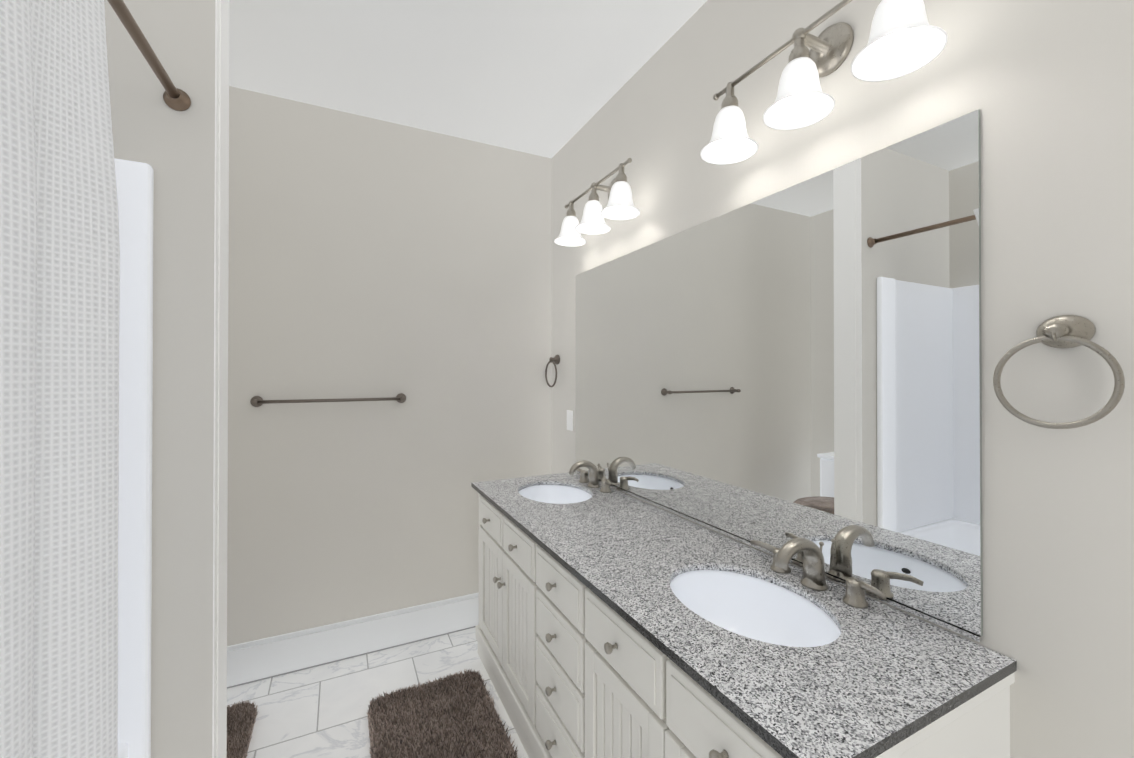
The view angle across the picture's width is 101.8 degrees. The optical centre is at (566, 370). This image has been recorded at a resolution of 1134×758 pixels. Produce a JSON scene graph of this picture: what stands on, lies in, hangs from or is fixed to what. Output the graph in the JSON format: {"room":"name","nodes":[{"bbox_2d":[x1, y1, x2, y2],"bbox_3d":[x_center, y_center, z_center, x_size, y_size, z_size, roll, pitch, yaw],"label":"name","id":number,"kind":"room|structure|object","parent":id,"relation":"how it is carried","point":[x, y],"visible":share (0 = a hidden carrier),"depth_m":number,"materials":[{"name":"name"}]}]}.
{"room":"bathroom","nodes":[
{"label":"bathroom","id":0,"kind":"room"},
{"bbox_2d":[104,0,214,757],"bbox_3d":[-1.454,0.065,1.162,0.943,2.775,0.160,0,0,-26],"label":"wall","id":1,"kind":"structure","parent":0,"point":[175,149],"depth_m":1.26,"materials":[{"name":"beige paint"}]},
{"bbox_2d":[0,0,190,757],"bbox_3d":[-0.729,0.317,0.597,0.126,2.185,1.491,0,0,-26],"label":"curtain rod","id":2,"kind":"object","parent":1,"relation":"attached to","point":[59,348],"visible":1,"depth_m":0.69,"materials":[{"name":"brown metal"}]},
{"bbox_2d":[0,0,119,757],"bbox_3d":[-0.629,0.316,0.401,0.121,2.185,0.955,0,0,-26],"label":"shower curtain","id":3,"kind":"object","parent":2,"relation":"hanging from","point":[60,244],"depth_m":0.69,"materials":[{"name":"white fabric"}]},
{"bbox_2d":[212,0,229,757],"bbox_3d":[-1.028,0.066,1.372,0.007,2.775,0.163,0,0,-26],"label":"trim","id":4,"kind":"structure","parent":1,"relation":"attached to","point":[220,485],"depth_m":1.34,"materials":[{"name":"white"}]},
{"bbox_2d":[227,627,528,757],"bbox_3d":[-0.268,1.479,0.436,2.676,0.060,4.410,0,0,-26],"label":"floor","id":5,"kind":"structure","parent":0,"point":[321,711],"depth_m":2.07,"materials":[{"name":"tile"}]},
{"bbox_2d":[114,158,153,757],"bbox_3d":[-1.145,0.449,0.391,0.811,1.999,1.487,0,0,-26],"label":"shower surround","id":6,"kind":"object","parent":5,"relation":"on","point":[135,184],"visible":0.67,"depth_m":1.20,"materials":[{"name":"white plastic"}]},
{"bbox_2d":[227,701,257,757],"bbox_3d":[-1.480,1.445,1.612,0.600,0.016,0.580,0,0,-26],"label":"area rug","id":7,"kind":"object","parent":5,"relation":"on","point":[241,719],"visible":0.4,"depth_m":1.84,"materials":[{"name":"brown carpet"}]},
{"bbox_2d":[367,669,517,757],"bbox_3d":[-0.460,1.445,1.724,0.490,0.016,0.850,0,0,-26],"label":"area rug","id":8,"kind":"object","parent":5,"relation":"on","point":[456,715],"visible":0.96,"depth_m":1.87,"materials":[{"name":"brown carpet"}]},
{"bbox_2d":[476,492,526,752],"bbox_3d":[-0.037,1.022,2.097,0.553,0.871,0.760,0,0,-26],"label":"base cabinet","id":9,"kind":"object","parent":5,"relation":"on","point":[501,629],"depth_m":1.93,"materials":[{"name":"white wood"}]},
{"bbox_2d":[527,540,574,757],"bbox_3d":[0.211,1.019,1.593,0.553,0.871,0.363,0,0,-26],"label":"base cabinet","id":10,"kind":"object","parent":5,"relation":"on","point":[550,588],"depth_m":1.51,"materials":[{"name":"white wood"}]},
{"bbox_2d":[575,580,1016,757],"bbox_3d":[0.453,1.017,1.101,0.553,0.871,0.734,0,0,-26],"label":"base cabinet","id":11,"kind":"object","parent":5,"relation":"on","point":[613,623],"depth_m":0.99,"materials":[{"name":"white wood"}]},
{"bbox_2d":[471,472,1016,757],"bbox_3d":[0.192,0.574,1.607,0.576,0.020,1.886,0,0,-26],"label":"countertop","id":12,"kind":"structure","parent":11,"relation":"on","point":[849,696],"depth_m":0.93,"materials":[{"name":"grey stone"}]},
{"bbox_2d":[511,480,602,507],"bbox_3d":[-0.058,0.659,2.155,0.372,0.168,0.481,0,0,-26],"label":"sink","id":13,"kind":"object","parent":12,"relation":"in","point":[546,492],"depth_m":2.33,"materials":[{"name":"white ceramic"}]},
{"bbox_2d":[567,460,614,491],"bbox_3d":[0.084,0.502,2.226,0.169,0.131,0.377,0,0,-26],"label":"faucet","id":14,"kind":"object","parent":12,"relation":"on","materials":[{"name":"silver metal"}]},
{"bbox_2d":[647,556,866,659],"bbox_3d":[0.443,0.653,1.137,0.372,0.168,0.481,0,0,-26],"label":"sink","id":15,"kind":"object","parent":12,"relation":"in","point":[734,594],"depth_m":1.26,"materials":[{"name":"white ceramic"}]},
{"bbox_2d":[747,538,890,607],"bbox_3d":[0.599,0.496,1.181,0.169,0.131,0.377,0,0,-26],"label":"faucet","id":16,"kind":"object","parent":12,"relation":"on","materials":[{"name":"silver metal"}]},
{"bbox_2d":[227,86,550,645],"bbox_3d":[-1.270,0.071,2.342,2.556,2.775,0.120,0,0,-26],"label":"wall","id":17,"kind":"structure","parent":0,"point":[372,258],"depth_m":2.40,"materials":[{"name":"beige paint"}]},
{"bbox_2d":[250,393,405,406],"bbox_3d":[-1.159,0.148,2.284,0.697,0.052,0.079,0,0,-26],"label":"towel bar","id":18,"kind":"object","parent":17,"relation":"attached to","point":[256,401],"visible":1,"depth_m":2.23,"materials":[{"name":"silver metal"}]},
{"bbox_2d":[227,592,478,688],"bbox_3d":[-1.185,1.366,2.300,2.436,0.185,0.018,0,0,-26],"label":"baseboard","id":19,"kind":"structure","parent":17,"relation":"attached to","point":[265,658],"depth_m":2.33,"materials":[{"name":"white wood"}]},
{"bbox_2d":[229,0,706,157],"bbox_3d":[-0.268,-1.366,0.451,2.676,0.080,4.410,0,0,-26],"label":"ceiling","id":20,"kind":"structure","parent":0,"point":[547,78],"depth_m":1.94,"materials":[{"name":"paint"}]},
{"bbox_2d":[551,0,1133,757],"bbox_3d":[0.507,0.068,1.762,0.120,2.775,2.730,0,0,-26],"label":"wall","id":21,"kind":"structure","parent":0,"point":[1045,88],"depth_m":0.89,"materials":[{"name":"beige paint"}]},
{"bbox_2d":[545,355,559,386],"bbox_3d":[-0.083,0.005,2.764,0.052,0.197,0.161,0,0,-26],"label":"towel ring","id":22,"kind":"object","parent":21,"relation":"attached to","point":[555,360],"visible":0.98,"depth_m":2.75,"materials":[{"name":"silver metal"}]},
{"bbox_2d":[567,410,572,430],"bbox_3d":[0.014,0.285,2.616,0.006,0.114,0.070,0,0,-26],"label":"electrical outlet plate","id":23,"kind":"object","parent":21,"relation":"attached to","point":[570,420],"visible":1,"depth_m":2.60,"materials":[{"name":"white plastic"}]},
{"bbox_2d":[554,158,639,246],"bbox_3d":[0.141,-0.778,2.132,0.213,0.264,0.628,0,0,-26],"label":"sconce","id":24,"kind":"object","parent":21,"relation":"attached to","point":[620,205],"visible":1,"depth_m":2.08,"materials":[{"name":"white glass"}]},
{"bbox_2d":[575,470,981,641],"bbox_3d":[0.444,0.549,1.738,0.011,0.010,1.792,0,0,-26],"label":"channel","id":25,"kind":"object","parent":21,"relation":"attached to","point":[947,625],"visible":0.79,"depth_m":1.20,"materials":[{"name":"grey stone"}]},
{"bbox_2d":[576,109,982,635],"bbox_3d":[0.446,0.007,1.742,0.006,1.072,1.794,0,0,-26],"label":"wall mirror","id":26,"kind":"object","parent":21,"relation":"attached to","point":[779,369],"visible":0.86,"depth_m":1.24,"materials":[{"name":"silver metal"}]},
{"bbox_2d":[700,0,947,164],"bbox_3d":[0.608,-0.783,1.182,0.213,0.264,0.628,0,0,-26],"label":"sconce","id":27,"kind":"object","parent":21,"relation":"attached to","point":[905,38],"visible":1,"depth_m":1.15,"materials":[{"name":"white glass"}]},
{"bbox_2d":[993,315,1124,428],"bbox_3d":[0.873,0.002,0.822,0.052,0.203,0.167,0,0,-26],"label":"towel ring","id":28,"kind":"object","parent":21,"relation":"attached to","point":[1066,331],"visible":0.94,"depth_m":0.81,"materials":[{"name":"silver metal"}]}
]}

